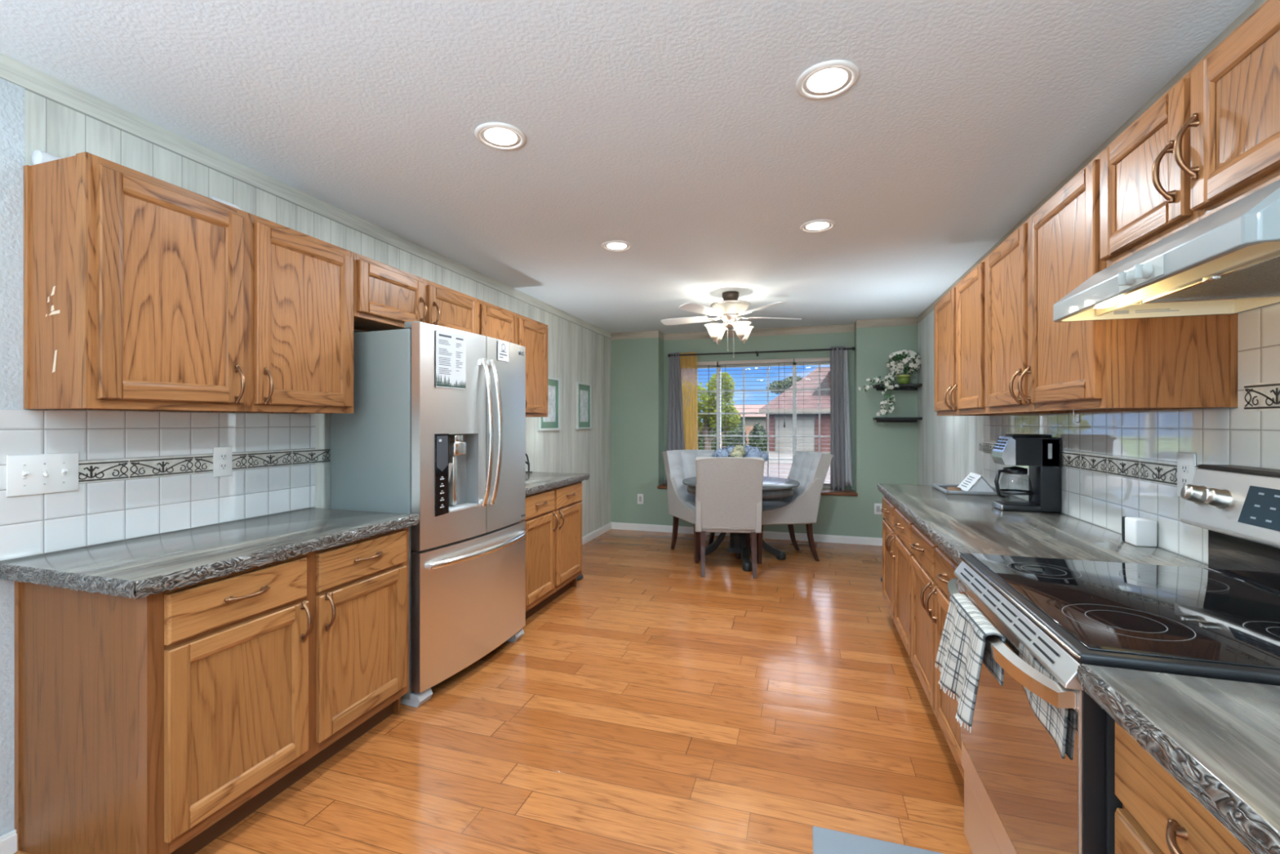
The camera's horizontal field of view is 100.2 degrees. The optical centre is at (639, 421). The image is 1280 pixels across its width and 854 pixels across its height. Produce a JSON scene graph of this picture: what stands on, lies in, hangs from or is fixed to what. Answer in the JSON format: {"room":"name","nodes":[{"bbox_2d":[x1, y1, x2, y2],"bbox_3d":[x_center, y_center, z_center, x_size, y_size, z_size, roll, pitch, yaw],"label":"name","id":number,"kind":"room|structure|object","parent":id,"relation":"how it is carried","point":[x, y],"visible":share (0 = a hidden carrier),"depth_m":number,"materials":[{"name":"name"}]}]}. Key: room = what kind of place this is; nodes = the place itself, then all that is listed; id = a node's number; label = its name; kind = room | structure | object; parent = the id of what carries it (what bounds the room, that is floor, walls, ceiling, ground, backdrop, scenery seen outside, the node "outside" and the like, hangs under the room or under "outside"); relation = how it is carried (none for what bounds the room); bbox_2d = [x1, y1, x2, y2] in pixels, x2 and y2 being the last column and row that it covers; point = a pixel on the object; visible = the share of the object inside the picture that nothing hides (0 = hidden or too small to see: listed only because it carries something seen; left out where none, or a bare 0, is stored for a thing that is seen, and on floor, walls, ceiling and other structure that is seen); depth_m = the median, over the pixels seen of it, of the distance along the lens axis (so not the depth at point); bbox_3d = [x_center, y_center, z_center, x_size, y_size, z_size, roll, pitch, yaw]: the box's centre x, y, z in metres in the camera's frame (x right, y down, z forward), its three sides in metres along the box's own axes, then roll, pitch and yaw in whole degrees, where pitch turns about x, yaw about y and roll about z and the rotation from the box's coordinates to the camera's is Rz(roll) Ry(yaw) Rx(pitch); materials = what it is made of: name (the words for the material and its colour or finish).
{"room":"kitchen","nodes":[
{"label":"kitchen","id":0,"kind":"room"},
{"bbox_2d":[0,53,610,835],"bbox_3d":[-1.810,0.109,2.237,0.120,2.452,10.005,0,0,17],"label":"wall","id":1,"kind":"structure","parent":0,"point":[39,111],"depth_m":2.17,"materials":[{"name":"paper"}]},
{"bbox_2d":[0,409,329,560],"bbox_3d":[-1.816,0.192,1.998,0.009,0.458,1.545,0,0,17],"label":"backsplash","id":2,"kind":"structure","parent":1,"relation":"attached to","point":[140,474],"depth_m":1.98,"materials":[{"name":"white tile"}]},
{"bbox_2d":[6,453,78,497],"bbox_3d":[-1.892,0.165,1.704,0.022,0.125,0.168,0,0,17],"label":"light switch","id":3,"kind":"object","parent":2,"relation":"attached to","point":[26,474],"visible":1,"depth_m":1.70,"materials":[{"name":"white plastic"}]},
{"bbox_2d":[213,446,231,476],"bbox_3d":[-1.736,0.165,2.228,0.010,0.122,0.074,0,0,17],"label":"wall outlet","id":4,"kind":"object","parent":2,"relation":"attached to","point":[222,456],"visible":1,"depth_m":2.22,"materials":[{"name":"white plastic"}]},
{"bbox_2d":[218,453,226,460],"bbox_3d":[-1.734,0.145,2.228,0.002,0.026,0.032,0,0,17],"label":"receptacle","id":5,"kind":"object","parent":4,"relation":"attached to","point":[221,456],"depth_m":2.23,"materials":[{"name":"white plastic"}]},
{"bbox_2d":[218,462,226,470],"bbox_3d":[-1.734,0.185,2.228,0.002,0.026,0.032,0,0,17],"label":"receptacle","id":6,"kind":"object","parent":4,"relation":"attached to","point":[222,466],"depth_m":2.22,"materials":[{"name":"white plastic"}]},
{"bbox_2d":[23,151,353,413],"bbox_3d":[-1.605,-0.419,2.084,0.359,0.757,0.982,0,0,17],"label":"upper cabinet","id":7,"kind":"object","parent":1,"relation":"attached to","point":[142,291],"visible":1,"depth_m":1.78,"materials":[{"name":"brown wood"}]},
{"bbox_2d":[31,150,61,164],"bbox_3d":[-1.827,-0.825,1.863,0.052,0.052,0.400,0,0,17],"label":"paper roll","id":8,"kind":"object","parent":7,"relation":"on","point":[38,157],"visible":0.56,"depth_m":1.67,"materials":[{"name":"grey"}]},
{"bbox_2d":[208,195,243,210],"bbox_3d":[-1.555,-0.819,2.046,0.060,0.039,0.150,0,0,17],"label":"crumpled paper","id":9,"kind":"object","parent":7,"relation":"on","point":[211,196],"visible":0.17,"depth_m":2.00,"materials":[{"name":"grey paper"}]},
{"bbox_2d":[0,522,611,853],"bbox_3d":[-1.775,1.294,2.121,0.016,0.082,9.605,0,0,17],"label":"baseboard","id":10,"kind":"structure","parent":1,"relation":"attached to","point":[8,841],"depth_m":1.64,"materials":[{"name":"white paint"}]},
{"bbox_2d":[353,252,477,333],"bbox_3d":[-1.313,-0.649,3.027,0.359,0.298,0.988,0,0,17],"label":"upper cabinet","id":11,"kind":"object","parent":1,"relation":"attached to","point":[386,297],"visible":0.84,"depth_m":2.82,"materials":[{"name":"brown wood"}]},
{"bbox_2d":[476,298,547,417],"bbox_3d":[-1.020,-0.419,3.976,0.359,0.757,0.995,0,0,17],"label":"upper cabinet","id":12,"kind":"object","parent":1,"relation":"attached to","point":[493,321],"visible":0.16,"depth_m":4.09,"materials":[{"name":"brown wood"}]},
{"bbox_2d":[537,376,559,431],"bbox_3d":[-0.859,-0.173,5.059,0.029,0.507,0.420,0,0,17],"label":"framed picture","id":13,"kind":"object","parent":1,"relation":"attached to","point":[552,422],"visible":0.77,"depth_m":5.11,"materials":[{"name":"green paper"}]},
{"bbox_2d":[542,385,555,422],"bbox_3d":[-0.856,-0.173,5.058,0.002,0.343,0.256,0,0,17],"label":"print","id":14,"kind":"object","parent":13,"relation":"attached to","point":[551,417],"depth_m":5.09},
{"bbox_2d":[575,382,591,429],"bbox_3d":[-0.614,-0.173,5.852,0.029,0.507,0.380,0,0,17],"label":"framed picture","id":15,"kind":"object","parent":1,"relation":"attached to","point":[583,390],"visible":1,"depth_m":5.83,"materials":[{"name":"green paper"}]},
{"bbox_2d":[580,390,587,422],"bbox_3d":[-0.611,-0.173,5.851,0.002,0.343,0.216,0,0,17],"label":"print","id":16,"kind":"object","parent":15,"relation":"attached to","point":[584,393],"depth_m":5.85},
{"bbox_2d":[195,528,972,853],"bbox_3d":[-0.122,1.385,1.621,3.770,0.100,9.825,0,0,17],"label":"floor","id":17,"kind":"structure","parent":0,"point":[653,705],"depth_m":2.26,"materials":[{"name":"brown wood"}]},
{"bbox_2d":[13,526,408,853],"bbox_3d":[-1.464,0.904,2.030,0.659,0.870,1.030,0,0,17],"label":"base cabinet","id":18,"kind":"object","parent":17,"relation":"on","point":[158,723],"visible":0.98,"depth_m":1.63,"materials":[{"name":"brown wood"}]},
{"bbox_2d":[0,507,419,599],"bbox_3d":[-1.474,0.446,2.025,0.645,0.050,1.096,0,0,17],"label":"countertop","id":19,"kind":"structure","parent":18,"relation":"on","point":[138,567],"depth_m":1.74,"materials":[{"name":"stone"}]},
{"bbox_2d":[330,320,526,707],"bbox_3d":[-1.084,0.430,2.985,0.677,1.806,0.888,0,0,21],"label":"refrigerator","id":20,"kind":"object","parent":17,"relation":"on","point":[454,459],"visible":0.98,"depth_m":2.64,"materials":[{"name":"grey metal"}]},
{"bbox_2d":[435,329,466,389],"bbox_3d":[-0.934,-0.305,2.650,0.002,0.274,0.196,0,0,26],"label":"flyer","id":21,"kind":"object","parent":20,"relation":"attached to","point":[451,348],"visible":1,"depth_m":2.65,"materials":[{"name":"grey paper"}]},
{"bbox_2d":[497,340,508,361],"bbox_3d":[-0.778,-0.403,3.045,0.002,0.110,0.110,0,0,17],"label":"card","id":22,"kind":"object","parent":20,"relation":"attached to","point":[503,347],"visible":1,"depth_m":3.04,"materials":[{"name":"grey paper"}]},
{"bbox_2d":[521,480,582,619],"bbox_3d":[-0.875,0.902,3.937,0.659,0.866,0.995,0,0,17],"label":"base cabinet","id":23,"kind":"object","parent":17,"relation":"on","point":[553,517],"visible":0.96,"depth_m":3.80,"materials":[{"name":"brown wood"}]},
{"bbox_2d":[525,471,590,495],"bbox_3d":[-0.874,0.446,3.965,0.646,0.050,1.075,0,0,17],"label":"countertop","id":24,"kind":"structure","parent":23,"relation":"on","point":[535,482],"depth_m":3.97,"materials":[{"name":"laminate"}]},
{"bbox_2d":[525,453,532,472],"bbox_3d":[-0.957,0.316,4.434,0.068,0.208,0.193,0,0,17],"label":"tool","id":25,"kind":"object","parent":24,"relation":"on","point":[526,455],"visible":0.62,"depth_m":4.50,"materials":[{"name":"black metal"}]},
{"bbox_2d":[576,573,582,581],"bbox_3d":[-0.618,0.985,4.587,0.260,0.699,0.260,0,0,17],"label":"toe kick","id":26,"kind":"object","parent":17,"relation":"on","point":[580,576],"visible":0.02,"depth_m":4.54,"materials":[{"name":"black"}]},
{"bbox_2d":[662,449,740,563],"bbox_3d":[0.634,0.818,5.470,0.576,1.035,0.757,0,0,-20],"label":"dining chair","id":27,"kind":"object","parent":17,"relation":"on","point":[679,464],"visible":0.44,"depth_m":5.56,"materials":[{"name":"fabric"}]},
{"bbox_2d":[686,501,695,509],"bbox_3d":[0.680,0.846,5.345,0.476,0.075,0.490,0,0,-20],"label":"seat cushion","id":28,"kind":"object","parent":27,"relation":"on","point":[691,504],"depth_m":5.28,"materials":[{"name":"fabric"}]},
{"bbox_2d":[694,457,764,578],"bbox_3d":[0.785,0.818,4.843,0.576,1.035,0.757,0,0,5],"label":"dining chair","id":29,"kind":"object","parent":17,"relation":"on","point":[729,490],"visible":0.97,"depth_m":4.58,"materials":[{"name":"fabric"}]},
{"bbox_2d":[682,475,799,571],"bbox_3d":[0.973,0.954,5.215,1.120,0.762,1.120,0,0,17],"label":"dining table","id":30,"kind":"object","parent":17,"relation":"on","point":[772,486],"visible":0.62,"depth_m":5.10,"materials":[{"name":"black wood"}]},
{"bbox_2d":[711,444,768,463],"bbox_3d":[0.986,0.399,5.319,0.579,0.346,0.536,0,0,17],"label":"flower arrangement","id":31,"kind":"object","parent":30,"relation":"on","point":[746,451],"visible":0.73,"depth_m":5.25,"materials":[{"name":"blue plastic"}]},
{"bbox_2d":[756,450,833,564],"bbox_3d":[1.430,0.818,5.322,0.757,1.035,0.576,0,0,-8],"label":"dining chair","id":32,"kind":"object","parent":17,"relation":"on","point":[810,468],"visible":0.89,"depth_m":5.08,"materials":[{"name":"fabric"}]},
{"bbox_2d":[761,501,787,510],"bbox_3d":[1.298,0.846,5.302,0.490,0.075,0.476,0,0,-8],"label":"seat cushion","id":33,"kind":"object","parent":32,"relation":"on","point":[766,505],"depth_m":5.22,"materials":[{"name":"fabric"}]},
{"bbox_2d":[790,542,817,546],"bbox_3d":[1.782,1.331,5.834,0.280,0.006,0.100,0,0,17],"label":"floor vent","id":34,"kind":"object","parent":17,"relation":"in","point":[791,543],"visible":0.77,"depth_m":5.83,"materials":[{"name":"black plastic"}]},
{"bbox_2d":[812,826,944,853],"bbox_3d":[0.643,1.328,1.264,0.438,0.014,0.895,0,0,17],"label":"floor mat","id":35,"kind":"object","parent":17,"relation":"on","point":[825,841],"visible":1,"depth_m":1.67,"materials":[{"name":"grey fabric"}]},
{"bbox_2d":[880,496,915,665],"bbox_3d":[1.787,0.902,3.077,0.679,0.866,1.045,0,0,17],"label":"base cabinet","id":36,"kind":"object","parent":17,"relation":"on","point":[897,553],"visible":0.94,"depth_m":3.08,"materials":[{"name":"brown wood"}]},
{"bbox_2d":[877,483,1234,577],"bbox_3d":[1.639,0.446,2.582,0.670,0.050,2.092,0,0,17],"label":"countertop","id":37,"kind":"structure","parent":36,"relation":"on","point":[957,523],"depth_m":2.04,"materials":[{"name":"laminate"}]},
{"bbox_2d":[931,483,1009,495],"bbox_3d":[2.005,0.410,3.269,0.324,0.019,0.378,0,0,17],"label":"serving tray","id":38,"kind":"object","parent":37,"relation":"on","point":[942,487],"visible":0.63,"depth_m":3.13,"materials":[{"name":"black plastic"}]},
{"bbox_2d":[946,488,961,490],"bbox_3d":[1.870,0.404,3.190,0.080,0.018,0.079,0,0,17],"label":"snacks","id":39,"kind":"object","parent":38,"relation":"on","point":[948,489],"visible":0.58,"depth_m":3.17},
{"bbox_2d":[946,486,961,489],"bbox_3d":[1.913,0.404,3.260,0.080,0.018,0.079,0,0,17],"label":"snacks","id":40,"kind":"object","parent":38,"relation":"on","point":[948,486],"visible":0.51,"depth_m":3.24,"materials":[{"name":"beige food"}]},
{"bbox_2d":[956,472,995,492],"bbox_3d":[2.041,0.364,3.252,0.153,0.097,0.220,0,0,17],"label":"tent card","id":41,"kind":"object","parent":38,"relation":"on","point":[981,485],"visible":0.94,"depth_m":3.17,"materials":[{"name":"grey paper"}]},
{"bbox_2d":[991,434,1061,512],"bbox_3d":[1.839,0.239,2.580,0.265,0.361,0.159,0,0,17],"label":"coffee maker","id":42,"kind":"object","parent":37,"relation":"on","point":[1042,453],"visible":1,"depth_m":2.51,"materials":[{"name":"black plastic"}]},
{"bbox_2d":[1121,515,1142,541],"bbox_3d":[1.730,0.377,1.879,0.060,0.088,0.012,0,0,17],"label":"tablet device","id":43,"kind":"object","parent":37,"relation":"on","point":[1122,517],"visible":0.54,"depth_m":1.88,"materials":[{"name":"black plastic"}]},
{"bbox_2d":[1124,516,1156,546],"bbox_3d":[1.716,0.376,1.835,0.060,0.090,0.070,0,0,17],"label":"speaker box","id":44,"kind":"object","parent":37,"relation":"on","point":[1139,531],"visible":1,"depth_m":1.81,"materials":[{"name":"white plastic"}]},
{"bbox_2d":[911,524,964,779],"bbox_3d":[1.480,0.902,2.083,0.679,0.866,1.031,0,0,17],"label":"base cabinet","id":45,"kind":"object","parent":17,"relation":"on","point":[932,568],"visible":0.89,"depth_m":2.21,"materials":[{"name":"brown wood"}]},
{"bbox_2d":[947,464,1279,853],"bbox_3d":[1.173,0.727,1.224,0.739,1.216,0.772,0,0,17],"label":"range","id":46,"kind":"object","parent":17,"relation":"on","point":[1021,796],"visible":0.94,"depth_m":1.19,"materials":[{"name":"silver"}]},
{"bbox_2d":[934,593,1068,758],"bbox_3d":[0.809,0.587,1.256,0.123,0.232,0.559,0,0,17],"label":"dish towel","id":47,"kind":"object","parent":46,"relation":"hanging from","point":[962,652],"visible":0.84,"depth_m":1.25,"materials":[{"name":"white fabric"}]},
{"bbox_2d":[947,577,1122,853],"bbox_3d":[1.159,0.868,1.228,0.710,0.875,0.762,0,0,17],"label":"oven","id":48,"kind":"object","parent":46,"relation":"in","point":[1021,796],"depth_m":1.13,"materials":[{"name":"silver glass"}]},
{"bbox_2d":[1115,720,1253,853],"bbox_3d":[0.976,0.899,0.453,0.679,0.872,0.802,0,0,17],"label":"base cabinet","id":49,"kind":"object","parent":17,"relation":"on","point":[1158,815],"visible":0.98,"depth_m":0.80,"materials":[{"name":"brown wood"}]},
{"bbox_2d":[1076,663,1279,853],"bbox_3d":[0.972,0.446,0.448,0.685,0.050,0.829,0,0,17],"label":"countertop","id":50,"kind":"structure","parent":49,"relation":"on","point":[1220,739],"depth_m":0.73,"materials":[{"name":"stone"}]},
{"bbox_2d":[0,0,1255,333],"bbox_3d":[-0.058,-1.192,1.829,3.770,0.150,10.260,0,0,17],"label":"ceiling","id":51,"kind":"structure","parent":0,"point":[682,132],"depth_m":1.95,"materials":[{"name":"white paint"}]},
{"bbox_2d":[475,122,526,150],"bbox_3d":[-0.544,-1.112,2.092,0.196,0.010,0.196,0,0,17],"label":"recessed light","id":52,"kind":"object","parent":51,"relation":"in","point":[499,135],"visible":1,"depth_m":2.08,"materials":[{"name":"white paint"}]},
{"bbox_2d":[601,240,632,251],"bbox_3d":[-0.147,-1.112,3.392,0.196,0.010,0.196,0,0,17],"label":"recessed light","id":53,"kind":"object","parent":51,"relation":"in","point":[612,246],"visible":1,"depth_m":3.39,"materials":[{"name":"white paint"}]},
{"bbox_2d":[661,291,801,358],"bbox_3d":[0.766,-0.835,4.669,1.230,0.564,1.230,0,0,17],"label":"ceiling fan","id":54,"kind":"object","parent":51,"relation":"hanging from","point":[731,309],"visible":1,"depth_m":4.55,"materials":[{"name":"white metal"}]},
{"bbox_2d":[799,219,835,232],"bbox_3d":[1.011,-1.112,3.046,0.196,0.010,0.196,0,0,17],"label":"recessed light","id":55,"kind":"object","parent":51,"relation":"in","point":[823,225],"visible":1,"depth_m":3.04,"materials":[{"name":"white paint"}]},
{"bbox_2d":[795,59,859,99],"bbox_3d":[0.612,-1.112,1.748,0.196,0.010,0.196,0,0,17],"label":"recessed light","id":56,"kind":"object","parent":51,"relation":"in","point":[830,78],"visible":1,"depth_m":1.74,"materials":[{"name":"white paint"}]},
{"bbox_2d":[610,316,917,537],"bbox_3d":[1.349,0.109,6.379,3.470,2.452,0.375,0,0,17],"label":"wall","id":57,"kind":"structure","parent":0,"point":[882,452],"depth_m":6.32,"materials":[{"name":"green paint"}]},
{"bbox_2d":[637,493,643,503],"bbox_3d":[0.004,0.947,6.593,0.075,0.125,0.008,0,0,17],"label":"wall outlet","id":58,"kind":"object","parent":57,"relation":"attached to","point":[640,496],"visible":1,"depth_m":6.59,"materials":[{"name":"white plastic"}]},
{"bbox_2d":[610,521,882,545],"bbox_3d":[1.291,1.294,6.192,3.470,0.082,0.016,0,0,17],"label":"baseboard","id":59,"kind":"structure","parent":57,"relation":"attached to","point":[624,526],"depth_m":6.09,"materials":[{"name":"white paint"}]},
{"bbox_2d":[657,483,857,496],"bbox_3d":[1.333,0.794,6.309,2.270,0.032,0.277,0,0,17],"label":"trim","id":60,"kind":"structure","parent":57,"relation":"attached to","point":[824,491],"depth_m":5.96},
{"bbox_2d":[667,346,855,356],"bbox_3d":[1.391,-0.818,6.342,2.152,0.060,0.180,0,0,17],"label":"curtain rod","id":61,"kind":"object","parent":57,"relation":"attached to","point":[852,348],"visible":0.97,"depth_m":6.25,"materials":[{"name":"black metal"}]},
{"bbox_2d":[665,352,684,484],"bbox_3d":[0.441,-0.039,6.563,0.278,1.618,0.069,0,0,17],"label":"curtain","id":62,"kind":"object","parent":61,"relation":"hanging from","point":[675,433],"visible":0.73,"depth_m":6.56,"materials":[{"name":"grey fabric"}]},
{"bbox_2d":[679,351,697,449],"bbox_3d":[0.594,-0.039,6.526,0.231,1.618,0.047,0,0,17],"label":"sheer curtain","id":63,"kind":"object","parent":61,"relation":"hanging from","point":[688,364],"visible":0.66,"depth_m":6.52,"materials":[{"name":"yellow fabric"}]},
{"bbox_2d":[830,346,844,490],"bbox_3d":[2.217,-0.039,6.013,0.158,1.618,0.069,0,0,17],"label":"curtain","id":64,"kind":"object","parent":61,"relation":"hanging from","point":[837,388],"visible":0.99,"depth_m":6.01,"materials":[{"name":"grey fabric"}]},
{"bbox_2d":[843,346,852,485],"bbox_3d":[2.329,-0.067,6.010,0.103,1.563,0.056,0,0,17],"label":"curtain","id":65,"kind":"object","parent":61,"relation":"hanging from","point":[847,443],"visible":0.98,"depth_m":6.01,"materials":[{"name":"grey fabric"}]},
{"bbox_2d":[697,361,830,488],"bbox_3d":[1.407,0.025,6.484,1.980,1.480,0.080,0,0,17],"label":"window","id":66,"kind":"structure","parent":57,"relation":"in","point":[794,412],"depth_m":6.43,"materials":[{"name":"white paint"}]},
{"bbox_2d":[697,360,717,447],"bbox_3d":[0.692,-0.007,6.608,0.520,1.465,0.077,0,0,17],"label":"window blind","id":67,"kind":"object","parent":66,"relation":"attached to","point":[699,363],"visible":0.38,"depth_m":6.56,"materials":[{"name":"beige plastic"}]},
{"bbox_2d":[718,358,793,475],"bbox_3d":[1.375,-0.007,6.397,0.880,1.465,0.077,0,0,17],"label":"window blind","id":68,"kind":"object","parent":66,"relation":"attached to","point":[788,360],"visible":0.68,"depth_m":6.37,"materials":[{"name":"beige plastic"}]},
{"bbox_2d":[794,357,830,484],"bbox_3d":[2.058,-0.007,6.186,0.520,1.465,0.077,0,0,17],"label":"window blind","id":69,"kind":"object","parent":66,"relation":"attached to","point":[813,359],"visible":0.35,"depth_m":6.20,"materials":[{"name":"beige plastic"}]},
{"bbox_2d":[874,502,881,514],"bbox_3d":[2.579,0.940,5.797,0.075,0.118,0.008,0,0,17],"label":"wall outlet","id":70,"kind":"object","parent":57,"relation":"attached to","point":[877,507],"visible":0.96,"depth_m":5.80,"materials":[{"name":"white plastic"}]},
{"bbox_2d":[872,383,922,391],"bbox_3d":[2.703,-0.366,5.633,0.438,0.052,0.249,0,0,17],"label":"wall shelf","id":71,"kind":"object","parent":57,"relation":"attached to","point":[902,386],"visible":0.92,"depth_m":5.62,"materials":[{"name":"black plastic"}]},
{"bbox_2d":[857,349,920,415],"bbox_3d":[2.611,-0.411,5.584,0.627,0.697,0.289,0,0,-7],"label":"potted plant","id":72,"kind":"object","parent":71,"relation":"on","point":[902,379],"visible":0.99,"depth_m":5.55,"materials":[{"name":"white plant"}]},
{"bbox_2d":[872,417,922,422],"bbox_3d":[2.703,-0.023,5.633,0.438,0.052,0.249,0,0,17],"label":"wall shelf","id":73,"kind":"object","parent":57,"relation":"attached to","point":[878,419],"visible":1,"depth_m":5.60,"materials":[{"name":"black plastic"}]},
{"bbox_2d":[917,0,1279,595],"bbox_3d":[1.620,0.109,1.177,0.120,2.452,10.005,0,0,17],"label":"wall","id":74,"kind":"structure","parent":0,"point":[948,446],"depth_m":4.30,"materials":[{"name":"paint"}]},
{"bbox_2d":[933,255,1052,415],"bbox_3d":[1.936,-0.419,3.026,0.364,0.757,1.045,0,0,17],"label":"upper cabinet","id":75,"kind":"object","parent":74,"relation":"attached to","point":[959,314],"visible":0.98,"depth_m":2.98,"materials":[{"name":"brown wood"}]},
{"bbox_2d":[984,148,1237,413],"bbox_3d":[1.626,-0.419,2.022,0.364,0.757,1.052,0,0,17],"label":"upper cabinet","id":76,"kind":"object","parent":74,"relation":"attached to","point":[1034,363],"visible":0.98,"depth_m":1.71,"materials":[{"name":"brown wood"}]},
{"bbox_2d":[1072,409,1080,422],"bbox_3d":[1.788,-0.022,2.190,0.028,0.053,0.004,0,0,17],"label":"hook","id":77,"kind":"object","parent":76,"relation":"attached to","point":[1073,410],"visible":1,"depth_m":2.19,"materials":[{"name":"silver metal"}]},
{"bbox_2d":[979,302,1279,564],"bbox_3d":[1.758,0.048,1.844,0.009,0.746,3.762,0,0,17],"label":"backsplash","id":78,"kind":"structure","parent":74,"relation":"attached to","point":[1115,464],"depth_m":1.79,"materials":[{"name":"white tile"}]},
{"bbox_2d":[1177,452,1195,497],"bbox_3d":[1.692,0.165,1.659,0.010,0.140,0.078,0,0,17],"label":"wall outlet","id":79,"kind":"object","parent":78,"relation":"attached to","point":[1186,462],"visible":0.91,"depth_m":1.66,"materials":[{"name":"white plastic"}]},
{"bbox_2d":[1181,464,1188,473],"bbox_3d":[1.690,0.145,1.660,0.002,0.026,0.032,0,0,17],"label":"receptacle","id":80,"kind":"object","parent":79,"relation":"attached to","point":[1184,468],"depth_m":1.66,"materials":[{"name":"white plastic"}]},
{"bbox_2d":[1181,476,1188,485],"bbox_3d":[1.690,0.185,1.660,0.002,0.026,0.032,0,0,17],"label":"receptacle","id":81,"kind":"object","parent":79,"relation":"attached to","point":[1184,480],"depth_m":1.66,"materials":[{"name":"white plastic"}]},
{"bbox_2d":[1053,179,1279,322],"bbox_3d":[1.310,-0.362,1.181,0.458,0.134,0.750,0,0,17],"label":"range hood","id":82,"kind":"object","parent":74,"relation":"attached to","point":[1227,261],"visible":1,"depth_m":1.16,"materials":[{"name":"grey metal"}]},
{"bbox_2d":[1117,254,1164,292],"bbox_3d":[1.082,-0.322,1.173,0.027,0.040,0.160,0,0,17],"label":"switch plate","id":83,"kind":"object","parent":82,"relation":"attached to","point":[1150,271],"depth_m":1.15,"materials":[{"name":"grey plastic"}]},
{"bbox_2d":[1100,0,1279,268],"bbox_3d":[1.357,-0.614,1.155,0.364,0.368,0.772,0,0,17],"label":"upper cabinet","id":84,"kind":"object","parent":74,"relation":"attached to","point":[1211,142],"visible":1,"depth_m":1.16,"materials":[{"name":"brown wood"}]},
{"label":"outside","id":85,"kind":"structure","parent":0,"visible":0},
{"bbox_2d":[764,451,792,463],"bbox_3d":[5.689,1.975,21.792,6.000,0.020,29.000,0,0,17],"label":"driveway","id":86,"kind":"structure","parent":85,"point":[780,455],"depth_m":30.26,"materials":[{"name":"grey concrete"}]},
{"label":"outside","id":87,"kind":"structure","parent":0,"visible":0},
{"bbox_3d":[14.301,2.185,46.270,120.000,0.400,83.140,0,0,17],"label":"ground","id":88,"kind":"structure","parent":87,"visible":0},
{"bbox_2d":[697,420,716,451],"bbox_3d":[3.589,0.936,28.405,1.425,2.341,1.062,0,0,17],"label":"bush","id":89,"kind":"object","parent":88,"relation":"on","point":[700,439],"visible":0.27,"depth_m":28.14,"materials":[{"name":"green plant"}]},
{"bbox_2d":[721,420,747,448],"bbox_3d":[4.915,0.924,28.006,1.388,2.462,1.032,0,0,17],"label":"bush","id":90,"kind":"object","parent":88,"relation":"on","point":[735,441],"visible":0.47,"depth_m":27.70,"materials":[{"name":"green plant"}]},
{"bbox_2d":[720,426,762,448],"bbox_3d":[4.364,1.120,34.270,6.900,1.730,0.100,0,0,17],"label":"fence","id":91,"kind":"object","parent":88,"relation":"on","point":[748,428],"visible":0.03,"depth_m":33.49,"materials":[{"name":"brown wood"}]},
{"bbox_2d":[721,404,765,439],"bbox_3d":[13.357,-0.040,62.859,7.600,4.050,9.400,0,0,17],"label":"house","id":92,"kind":"structure","parent":88,"relation":"on","point":[747,416],"depth_m":59.13,"materials":[{"name":"brown"}]},
{"bbox_2d":[747,422,767,452],"bbox_3d":[6.197,1.079,28.014,1.119,2.058,0.814,0,0,17],"label":"bush","id":93,"kind":"object","parent":88,"relation":"on","point":[757,429],"visible":0.64,"depth_m":27.82,"materials":[{"name":"green plant"}]},
{"bbox_2d":[766,375,803,394],"bbox_3d":[13.703,-1.197,50.253,3.636,6.386,2.689,0,0,17],"label":"tree","id":94,"kind":"object","parent":88,"relation":"on","point":[787,384],"visible":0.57,"depth_m":49.59,"materials":[{"name":"green plant"}]},
{"bbox_2d":[759,368,830,453],"bbox_3d":[15.285,-1.440,38.111,12.500,6.850,10.350,0,0,17],"label":"house","id":95,"kind":"structure","parent":88,"relation":"on","point":[811,399],"depth_m":35.07,"materials":[{"name":"brown brick"}]},
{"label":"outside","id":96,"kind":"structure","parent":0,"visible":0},
{"bbox_2d":[763,463,830,483],"bbox_3d":[6.423,1.980,20.780,120.000,0.010,9.500,0,0,17],"label":"street","id":97,"kind":"structure","parent":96,"point":[771,470],"depth_m":21.73,"materials":[{"name":"concrete"}]},
{"bbox_2d":[697,372,741,449],"bbox_3d":[1.748,0.042,20.474,4.167,3.916,2.095,0,0,33],"label":"tree","id":98,"kind":"object","parent":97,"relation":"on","point":[731,420],"visible":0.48,"depth_m":19.78,"materials":[{"name":"green plant"}]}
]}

